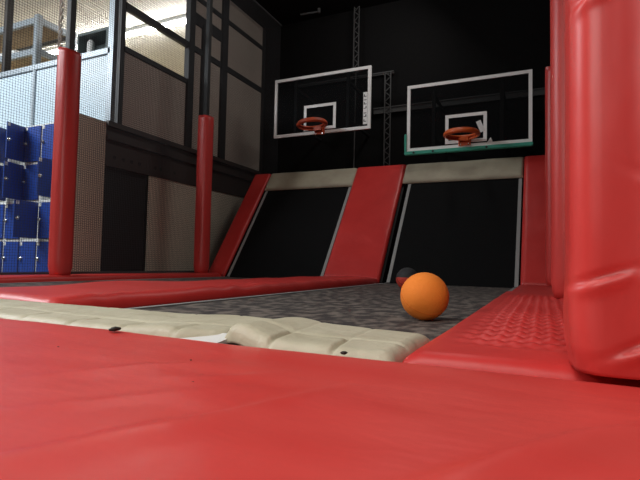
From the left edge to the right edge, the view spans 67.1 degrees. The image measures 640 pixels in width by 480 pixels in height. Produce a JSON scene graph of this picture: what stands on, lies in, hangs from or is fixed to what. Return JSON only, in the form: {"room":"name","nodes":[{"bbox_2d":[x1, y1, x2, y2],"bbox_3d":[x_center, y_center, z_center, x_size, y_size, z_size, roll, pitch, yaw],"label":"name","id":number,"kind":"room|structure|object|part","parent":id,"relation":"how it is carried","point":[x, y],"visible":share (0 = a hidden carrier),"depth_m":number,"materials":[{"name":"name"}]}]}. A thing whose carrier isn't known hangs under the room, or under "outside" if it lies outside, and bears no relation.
{"room":"trampoline park","nodes":[
{"label":"trampoline park","id":0,"kind":"room"},
{"bbox_2d":[71,113,106,271],"bbox_3d":[-3.077,-0.271,6.230,0.020,2.710,0.640,0,-3,25],"label":"wall panel","id":1,"kind":"object","parent":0,"point":[81,260],"visible":0.21,"depth_m":6.33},
{"bbox_2d":[144,206,146,270],"bbox_3d":[-5.053,-1.462,14.672,10.500,5.800,0.200,0,-3,25],"label":"wall","id":2,"kind":"structure","parent":0,"point":[146,206],"depth_m":14.58,"materials":[{"name":"beige"}]},
{"bbox_2d":[146,176,148,205],"bbox_3d":[-6.386,-1.300,11.793,10.500,0.250,6.120,0,-3,25],"label":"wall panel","id":3,"kind":"structure","parent":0,"point":[147,176],"depth_m":11.66,"materials":[{"name":"beige"}]},
{"bbox_2d":[1,0,13,71],"bbox_3d":[-5.262,-3.127,8.110,0.080,3.080,0.100,0,-3,25],"label":"steel post","id":4,"kind":"object","parent":3,"relation":"on","point":[9,7],"visible":0.38,"depth_m":8.10,"materials":[{"name":"grey metal"}]},
{"bbox_2d":[0,14,76,71],"bbox_3d":[-6.148,-2.784,9.516,2.750,2.490,0.800,0,-3,25],"label":"storage rack","id":5,"kind":"object","parent":3,"relation":"on","point":[54,27],"visible":0.32,"depth_m":9.04,"materials":[{"name":"grey metal"}]},
{"bbox_3d":[-6.136,-3.373,9.544,2.710,0.110,0.760,0,-3,25],"label":"shelf frame","id":6,"kind":"part","parent":5,"relation":"part of","materials":[{"name":"grey metal"}]},
{"bbox_3d":[-6.124,-3.942,9.571,2.710,0.110,0.760,0,-3,25],"label":"shelf frame","id":7,"kind":"part","parent":5,"relation":"part of","materials":[{"name":"grey metal"}]},
{"bbox_2d":[0,0,118,128],"bbox_3d":[-5.396,-3.139,8.024,5.530,3.070,0.090,0,-3,25],"label":"parapet","id":8,"kind":"object","parent":3,"relation":"on","point":[94,54],"visible":0.47,"depth_m":7.34,"materials":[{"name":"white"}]},
{"bbox_3d":[-5.312,-2.125,7.928,1.840,1.040,0.030,0,-3,25],"label":"panel","id":9,"kind":"part","parent":8,"relation":"part of","materials":[{"name":"white"}]},
{"bbox_3d":[-5.419,-2.685,8.008,5.440,0.080,0.090,0,-3,25],"label":"rail","id":10,"kind":"part","parent":8,"relation":"part of","materials":[{"name":"grey metal"}]},
{"bbox_3d":[-3.715,-2.127,7.188,1.560,1.040,0.030,0,-3,25],"label":"panel","id":11,"kind":"part","parent":8,"relation":"part of","materials":[{"name":"white"}]},
{"bbox_2d":[77,27,125,53],"bbox_3d":[-4.066,-2.656,8.859,0.780,2.260,0.430,0,-3,25],"label":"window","id":12,"kind":"structure","parent":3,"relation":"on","point":[80,45],"depth_m":8.90,"materials":[{"name":"grey"}]},
{"bbox_2d":[87,40,94,51],"bbox_3d":[-4.231,-3.478,8.910,0.130,0.420,0.130,0,-3,25],"label":"canister","id":13,"kind":"object","parent":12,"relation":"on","point":[88,46],"visible":0.25,"depth_m":8.86,"materials":[{"name":"white paint"}]},
{"bbox_2d":[122,53,185,144],"bbox_3d":[-2.527,-2.116,7.421,0.020,1.050,1.310,0,-3,25],"label":"wall","id":14,"kind":"structure","parent":0,"point":[144,80],"depth_m":7.35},
{"bbox_2d":[114,0,265,172],"bbox_3d":[-2.040,-1.692,8.448,0.100,5.800,3.765,0,-3,25],"label":"trim","id":15,"kind":"structure","parent":14,"relation":"attached to","point":[224,61],"depth_m":8.11,"materials":[{"name":"black paint"}]},
{"bbox_2d":[145,176,195,272],"bbox_3d":[-2.366,0.111,7.766,0.020,2.120,1.140,0,-3,25],"label":"wall panel","id":16,"kind":"object","parent":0,"point":[150,232],"visible":0.43,"depth_m":7.68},
{"bbox_2d":[100,166,146,270],"bbox_3d":[-2.831,0.061,6.903,0.040,2.120,0.820,0,-3,25],"label":"door","id":17,"kind":"structure","parent":16,"relation":"attached to","point":[109,262],"depth_m":6.90,"materials":[{"name":"black paint"}]},
{"bbox_2d":[0,0,398,76],"bbox_3d":[-4.577,-4.833,5.594,19.400,0.100,16.600,0,-3,25],"label":"ceiling","id":18,"kind":"structure","parent":0,"point":[30,2],"depth_m":9.69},
{"bbox_2d":[46,45,76,53],"bbox_3d":[-5.508,-4.466,11.081,2.500,0.155,0.100,0,-3,25],"label":"tube light","id":19,"kind":"object","parent":18,"relation":"attached to","point":[55,48],"visible":0.02,"depth_m":11.40,"materials":[{"name":"white paint"}]},
{"bbox_2d":[126,24,154,36],"bbox_3d":[-3.787,-4.451,10.283,0.793,0.182,0.100,0,-3,25],"label":"tube light","id":20,"kind":"object","parent":18,"relation":"attached to","point":[134,29],"depth_m":10.28,"materials":[{"name":"white paint"}]},
{"bbox_2d":[0,0,281,274],"bbox_3d":[-2.389,-2.103,6.578,0.024,5.095,7.340,0,-3,25],"label":"safety net","id":21,"kind":"object","parent":18,"relation":"hanging from","point":[225,15],"visible":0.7,"depth_m":6.53,"materials":[{"name":"grey fabric"}]},
{"bbox_2d":[158,14,185,27],"bbox_3d":[-3.011,-4.452,9.923,0.717,0.183,0.100,0,-3,25],"label":"tube light","id":22,"kind":"object","parent":18,"relation":"attached to","point":[181,21],"depth_m":9.87,"materials":[{"name":"white paint"}]},
{"bbox_2d":[300,8,320,15],"bbox_3d":[-0.189,-4.446,9.444,0.431,0.090,0.057,0,-3,25],"label":"ceiling pipe","id":23,"kind":"object","parent":18,"relation":"attached to","point":[318,9],"visible":1,"depth_m":9.41,"materials":[{"name":"grey metal"}]},
{"bbox_2d":[353,6,359,72],"bbox_3d":[0.699,-3.849,9.275,0.118,1.310,0.018,0,-3,25],"label":"lattice column","id":24,"kind":"structure","parent":18,"relation":"attached to","point":[358,26],"depth_m":9.27,"materials":[{"name":"grey metal"}]},
{"bbox_2d":[353,72,355,167],"bbox_3d":[0.659,-2.128,9.173,0.034,2.150,0.024,0,-3,25],"label":"hanging cable","id":25,"kind":"object","parent":24,"relation":"hanging from","point":[355,72],"visible":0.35,"depth_m":9.17,"materials":[{"name":"grey metal"}]},
{"bbox_2d":[192,53,219,156],"bbox_3d":[-2.026,-2.360,8.504,0.020,1.660,0.770,0,-3,25],"label":"wall panel","id":26,"kind":"object","parent":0,"point":[214,82],"visible":0.36,"depth_m":8.63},
{"bbox_2d":[195,25,220,60],"bbox_3d":[-2.003,-3.479,8.557,0.020,0.380,0.770,0,-3,25],"label":"wall panel","id":27,"kind":"object","parent":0,"point":[198,30],"visible":0.43,"depth_m":8.68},
{"bbox_2d":[196,1,221,29],"bbox_3d":[-1.992,-3.983,8.581,0.020,0.230,0.770,0,-3,25],"label":"wall panel","id":28,"kind":"object","parent":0,"point":[202,7],"visible":0.42,"depth_m":8.69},
{"bbox_2d":[209,190,242,267],"bbox_3d":[-1.707,0.192,9.188,0.020,2.120,1.840,0,-3,25],"label":"wall panel","id":29,"kind":"object","parent":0,"point":[213,247],"visible":0.07,"depth_m":8.89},
{"bbox_2d":[105,120,260,196],"bbox_3d":[-2.125,-1.221,8.336,0.140,0.615,3.880,0,-3,25],"label":"steel beam","id":30,"kind":"structure","parent":29,"relation":"attached to","point":[223,164],"depth_m":7.56,"materials":[{"name":"grey metal"}]},
{"bbox_2d":[205,0,262,44],"bbox_3d":[-1.686,-4.346,9.243,0.020,0.410,2.190,0,-3,25],"label":"wall panel","id":31,"kind":"object","parent":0,"point":[219,5],"visible":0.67,"depth_m":9.58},
{"bbox_2d":[225,72,260,170],"bbox_3d":[-1.533,-2.300,9.569,0.020,1.660,1.260,0,-3,25],"label":"wall panel","id":32,"kind":"object","parent":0,"point":[239,105],"visible":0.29,"depth_m":9.55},
{"bbox_2d":[228,26,261,86],"bbox_3d":[-1.505,-3.633,9.632,0.020,0.810,1.260,0,-3,25],"label":"wall panel","id":33,"kind":"object","parent":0,"point":[230,61],"visible":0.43,"depth_m":9.61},
{"bbox_2d":[262,0,549,284],"bbox_3d":[2.640,-1.595,8.441,8.700,5.800,0.150,0,-3,25],"label":"wall","id":34,"kind":"structure","parent":0,"point":[422,41],"depth_m":8.90,"materials":[{"name":"black paint"}]},
{"bbox_2d":[274,65,371,140],"bbox_3d":[0.120,-2.343,8.616,1.830,1.085,1.724,0,-3,25],"label":"basketball backboard","id":35,"kind":"object","parent":34,"relation":"attached to","point":[318,129],"visible":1,"depth_m":8.27,"materials":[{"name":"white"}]},
{"bbox_2d":[294,70,393,87],"bbox_3d":[0.430,-3.118,9.407,2.080,0.045,0.070,0,-3,25],"label":"wall rail","id":36,"kind":"object","parent":34,"relation":"attached to","point":[392,71],"visible":0.89,"depth_m":9.39,"materials":[{"name":"grey metal"}]},
{"bbox_2d":[373,87,544,114],"bbox_3d":[2.603,-2.421,8.361,3.500,0.110,0.070,0,-3,25],"label":"wall rail","id":37,"kind":"object","parent":34,"relation":"attached to","point":[537,91],"visible":0.64,"depth_m":8.38,"materials":[{"name":"grey metal"}]},
{"bbox_2d":[383,71,391,165],"bbox_3d":[1.242,-2.062,8.921,0.128,2.131,0.018,0,-3,25],"label":"lattice column","id":38,"kind":"structure","parent":37,"relation":"attached to","point":[385,80],"depth_m":8.92,"materials":[{"name":"grey metal"}]},
{"bbox_2d":[404,69,532,155],"bbox_3d":[2.322,-1.891,7.571,1.875,1.115,1.724,0,-3,25],"label":"basketball backboard","id":39,"kind":"object","parent":34,"relation":"attached to","point":[464,141],"visible":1,"depth_m":7.24,"materials":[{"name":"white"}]},
{"bbox_3d":[-4.609,1.059,5.275,19.200,0.100,16.200,0,-3,25],"label":"floor","id":40,"kind":"structure","parent":0,"visible":0},
{"bbox_2d":[0,127,7,271],"bbox_3d":[-4.831,-0.267,7.160,0.855,2.715,0.745,0,-3,25],"label":"bank","id":41,"kind":"object","parent":40,"relation":"on","point":[2,215],"visible":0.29,"depth_m":6.98,"materials":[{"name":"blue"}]},
{"bbox_3d":[-4.755,0.274,7.052,0.333,0.499,0.018,0,-3,25],"label":"door","id":42,"kind":"part","parent":41,"relation":"part of","materials":[{"name":"blue paint"}]},
{"bbox_3d":[-4.744,-0.269,7.078,0.333,0.499,0.018,0,-3,25],"label":"door","id":43,"kind":"part","parent":41,"relation":"part of","materials":[{"name":"blue paint"}]},
{"bbox_3d":[-4.593,-0.820,6.852,0.018,0.499,0.333,1,-3,13],"label":"door","id":44,"kind":"part","parent":41,"relation":"part of","materials":[{"name":"blue paint"}]},
{"bbox_3d":[-4.576,-1.362,6.877,0.018,0.499,0.333,1,-3,11],"label":"door","id":45,"kind":"part","parent":41,"relation":"part of","materials":[{"name":"blue paint"}]},
{"bbox_2d":[1,121,42,274],"bbox_3d":[-4.205,-0.267,6.866,0.779,2.715,0.753,0,-3,25],"label":"bank","id":46,"kind":"object","parent":40,"relation":"on","point":[8,245],"visible":0.49,"depth_m":6.76,"materials":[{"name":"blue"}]},
{"bbox_3d":[-4.418,0.273,6.896,0.321,0.499,0.018,0,-3,25],"label":"door","id":47,"kind":"part","parent":46,"relation":"part of","materials":[{"name":"blue paint"}]},
{"bbox_3d":[-4.407,-0.269,6.922,0.321,0.499,0.018,0,-3,25],"label":"door","id":48,"kind":"part","parent":46,"relation":"part of","materials":[{"name":"blue paint"}]},
{"bbox_3d":[-4.261,-0.820,6.705,0.018,0.499,0.321,1,-3,13],"label":"door","id":49,"kind":"part","parent":46,"relation":"part of","materials":[{"name":"blue paint"}]},
{"bbox_3d":[-4.240,-1.362,6.729,0.018,0.499,0.321,1,-3,10],"label":"door","id":50,"kind":"part","parent":46,"relation":"part of","materials":[{"name":"blue paint"}]},
{"bbox_3d":[-3.979,-0.279,6.531,0.018,0.499,0.333,0,-3,25],"label":"door","id":51,"kind":"part","parent":46,"relation":"part of","materials":[{"name":"blue paint"}]},
{"bbox_3d":[-4.093,0.273,6.745,0.333,0.499,0.018,0,-3,25],"label":"door","id":52,"kind":"part","parent":46,"relation":"part of","materials":[{"name":"blue paint"}]},
{"bbox_3d":[-4.070,-0.811,6.796,0.333,0.499,0.018,0,-3,25],"label":"door","id":53,"kind":"part","parent":46,"relation":"part of","materials":[{"name":"blue paint"}]},
{"bbox_3d":[-4.059,-1.354,6.822,0.333,0.499,0.018,0,-3,25],"label":"door","id":54,"kind":"part","parent":46,"relation":"part of","materials":[{"name":"blue paint"}]},
{"bbox_2d":[36,122,53,274],"bbox_3d":[-3.561,-0.268,6.577,0.730,2.715,0.737,0,-3,25],"label":"bank","id":55,"kind":"object","parent":40,"relation":"on","point":[43,260],"visible":0.17,"depth_m":6.61,"materials":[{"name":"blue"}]},
{"bbox_3d":[-3.756,0.273,6.590,0.321,0.499,0.018,0,-3,25],"label":"door","id":56,"kind":"part","parent":55,"relation":"part of","materials":[{"name":"blue paint"}]},
{"bbox_3d":[-3.611,-0.821,6.401,0.018,0.499,0.321,0,-3,17],"label":"door","id":57,"kind":"part","parent":55,"relation":"part of","materials":[{"name":"blue paint"}]},
{"bbox_3d":[-3.745,-0.270,6.615,0.321,0.499,0.018,0,-3,25],"label":"door","id":58,"kind":"part","parent":55,"relation":"part of","materials":[{"name":"blue paint"}]},
{"bbox_3d":[-3.722,-1.354,6.666,0.321,0.499,0.018,0,-3,25],"label":"door","id":59,"kind":"part","parent":55,"relation":"part of","materials":[{"name":"blue paint"}]},
{"bbox_2d":[0,277,250,286],"bbox_3d":[-1.824,0.744,4.864,1.940,0.606,5.160,0,-3,25],"label":"trampoline","id":60,"kind":"object","parent":40,"relation":"on","point":[197,278],"visible":0.21,"depth_m":5.38,"materials":[{"name":"fabric"}]},
{"bbox_2d":[0,272,221,282],"bbox_3d":[-2.815,0.419,5.319,0.460,0.077,5.120,0,-3,25],"label":"pad","id":61,"kind":"object","parent":60,"relation":"on","point":[107,276],"visible":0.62,"depth_m":5.48,"materials":[{"name":"red leather"}]},
{"bbox_2d":[48,0,80,274],"bbox_3d":[-2.738,-2.183,5.300,0.220,5.135,0.225,0,-3,25],"label":"post","id":62,"kind":"object","parent":61,"relation":"on","point":[68,76],"visible":0.99,"depth_m":5.16,"materials":[{"name":"red leather"}]},
{"bbox_2d":[57,0,63,47],"bbox_3d":[-2.788,-3.366,5.278,0.048,2.583,0.048,0,-3,25],"label":"chain","id":63,"kind":"object","parent":62,"relation":"on","point":[62,5],"visible":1,"depth_m":5.22,"materials":[{"name":"grey metal"}]},
{"bbox_2d":[193,0,213,272],"bbox_3d":[-1.763,-2.059,7.501,0.221,5.135,0.224,0,-3,25],"label":"post","id":64,"kind":"object","parent":61,"relation":"on","point":[205,122],"visible":0.98,"depth_m":7.37,"materials":[{"name":"red leather"}]},
{"bbox_2d":[0,276,378,307],"bbox_3d":[-0.595,0.411,4.498,0.860,0.107,4.745,0,-3,25],"label":"pad","id":65,"kind":"object","parent":60,"relation":"on","point":[109,294],"visible":0.89,"depth_m":3.04,"materials":[{"name":"red leather"}]},
{"bbox_2d":[208,174,271,276],"bbox_3d":[-1.357,-0.321,8.327,0.340,1.874,1.377,0,-3,25],"label":"pad","id":66,"kind":"object","parent":40,"relation":"on","point":[231,242],"visible":0.95,"depth_m":8.20,"materials":[{"name":"red plastic"}]},
{"bbox_2d":[225,187,351,277],"bbox_3d":[-0.407,-0.002,7.927,1.930,2.444,1.425,0,-3,25],"label":"trampoline","id":67,"kind":"object","parent":40,"relation":"on","point":[289,233],"visible":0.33,"depth_m":7.74,"materials":[{"name":"black fabric"}]},
{"bbox_3d":[-0.402,-0.001,7.938,1.930,2.444,1.401,0,-3,25],"label":"frame","id":68,"kind":"part","parent":67,"relation":"part of","materials":[{"name":"black paint"}]},
{"bbox_2d":[265,168,357,190],"bbox_3d":[-0.178,-1.052,8.435,1.690,0.350,0.269,0,-3,25],"label":"pad","id":69,"kind":"object","parent":67,"relation":"on","point":[335,177],"visible":0.99,"depth_m":8.36,"materials":[{"name":"beige fabric"}]},
{"bbox_2d":[324,165,406,281],"bbox_3d":[0.721,-0.323,7.365,0.842,1.874,1.377,0,-3,25],"label":"pad","id":70,"kind":"object","parent":67,"relation":"attached to","point":[360,246],"visible":0.94,"depth_m":7.25,"materials":[{"name":"red plastic"}]},
{"bbox_2d":[123,283,514,340],"bbox_3d":[0.535,0.742,3.771,1.900,0.606,5.160,0,-3,25],"label":"trampoline","id":71,"kind":"object","parent":40,"relation":"on","point":[372,306],"visible":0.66,"depth_m":2.83,"materials":[{"name":"fabric"}]},
{"bbox_2d":[0,299,269,345],"bbox_3d":[-1.360,0.284,2.000,2.550,0.058,0.432,0,-3,25],"label":"pad","id":72,"kind":"object","parent":71,"relation":"on","point":[156,323],"visible":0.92,"depth_m":1.61,"materials":[{"name":"beige leather"}]},
{"bbox_2d":[181,333,238,344],"bbox_3d":[-0.327,0.280,1.341,0.180,0.041,0.095,0,-3,25],"label":"foam offcut","id":73,"kind":"object","parent":72,"relation":"attached to","point":[220,338],"visible":0.21,"depth_m":1.31,"materials":[{"name":"white paint"}]},
{"bbox_2d":[225,317,429,362],"bbox_3d":[0.027,0.272,1.354,0.490,0.080,0.425,0,-3,25],"label":"pad","id":74,"kind":"object","parent":71,"relation":"on","point":[298,334],"visible":0.79,"depth_m":1.26,"materials":[{"name":"beige plastic"}]},
{"bbox_2d":[396,268,416,287],"bbox_3d":[0.896,0.399,4.949,0.233,0.232,0.232,0,-3,25],"label":"ball","id":75,"kind":"object","parent":71,"relation":"on","point":[403,274],"visible":0.49,"depth_m":4.88,"materials":[{"name":"grey rubber"}]},
{"bbox_3d":[0.877,0.446,4.908,0.233,0.132,0.146,0,-3,25],"label":"red panel","id":76,"kind":"part","parent":75,"relation":"part of","materials":[{"name":"red rubber"}]},
{"bbox_2d":[400,272,448,319],"bbox_3d":[0.495,0.266,2.290,0.226,0.226,0.226,0,-3,25],"label":"ball","id":77,"kind":"object","parent":71,"relation":"on","point":[424,295],"visible":1,"depth_m":2.21,"materials":[{"name":"orange plastic"}]},
{"bbox_2d":[402,291,639,387],"bbox_3d":[1.268,0.360,2.386,0.905,0.068,3.275,0,-3,25],"label":"pad","id":78,"kind":"object","parent":71,"relation":"on","point":[517,333],"visible":0.5,"depth_m":1.25,"materials":[{"name":"red plastic"}]},
{"bbox_2d":[550,0,564,297],"bbox_3d":[1.672,-2.187,3.258,0.219,5.135,0.224,0,-3,25],"label":"post","id":79,"kind":"object","parent":78,"relation":"on","point":[557,17],"visible":0.52,"depth_m":3.13,"materials":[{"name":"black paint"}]},
{"bbox_2d":[563,0,639,379],"bbox_3d":[0.671,-2.313,1.060,0.252,5.133,0.260,0,-3,25],"label":"post","id":80,"kind":"object","parent":78,"relation":"on","point":[601,300],"visible":1,"depth_m":0.88,"materials":[{"name":"red leather"}]},
{"bbox_2d":[513,285,552,292],"bbox_3d":[2.367,0.503,4.724,0.875,0.047,1.840,0,-3,25],"label":"pad","id":81,"kind":"object","parent":71,"relation":"on","point":[521,288],"visible":0.26,"depth_m":4.67,"materials":[{"name":"red plastic"}]},
{"bbox_2d":[545,66,550,284],"bbox_3d":[2.661,-2.063,5.452,0.220,5.135,0.224,0,-3,25],"label":"post","id":82,"kind":"object","parent":81,"relation":"on","point":[547,69],"visible":0.29,"depth_m":5.35,"materials":[{"name":"red leather"}]},
{"bbox_2d":[379,178,522,287],"bbox_3d":[1.953,-0.004,6.834,1.930,2.444,1.425,0,-3,25],"label":"trampoline","id":83,"kind":"object","parent":40,"relation":"on","point":[461,233],"visible":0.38,"depth_m":6.66,"materials":[{"name":"black fabric"}]},
{"bbox_3d":[1.958,-0.003,6.845,1.930,2.444,1.401,0,-3,25],"label":"frame","id":84,"kind":"part","parent":83,"relation":"part of","materials":[{"name":"black paint"}]},
{"bbox_2d":[402,157,523,183],"bbox_3d":[2.149,-1.054,7.358,1.758,0.350,0.268,0,-3,25],"label":"pad","id":85,"kind":"object","parent":83,"relation":"on","point":[513,167],"visible":1,"depth_m":7.29,"materials":[{"name":"beige fabric"}]},
{"bbox_2d":[520,155,550,285],"bbox_3d":[2.893,-0.326,6.360,0.415,1.874,1.377,0,-3,25],"label":"pad","id":86,"kind":"object","parent":83,"relation":"attached to","point":[533,220],"visible":0.64,"depth_m":6.25,"materials":[{"name":"red leather"}]},
{"bbox_3d":[-1.674,0.552,0.667,6.800,0.600,2.260,0,-3,25],"label":"deck","id":87,"kind":"object","parent":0,"visible":0},
{"bbox_2d":[0,318,639,479],"bbox_3d":[-1.585,0.225,0.741,6.500,0.065,2.035,0,-3,25],"label":"pad","id":88,"kind":"object","parent":87,"relation":"on","point":[100,404],"visible":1,"depth_m":0.64,"materials":[{"name":"red leather"}]},
{"bbox_2d":[108,326,120,331],"bbox_3d":[-0.562,0.244,1.323,0.028,0.014,0.031,0,-3,25],"label":"scrap","id":89,"kind":"object","parent":88,"relation":"on","point":[115,328],"visible":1,"depth_m":1.31,"materials":[{"name":"black"}]}
]}

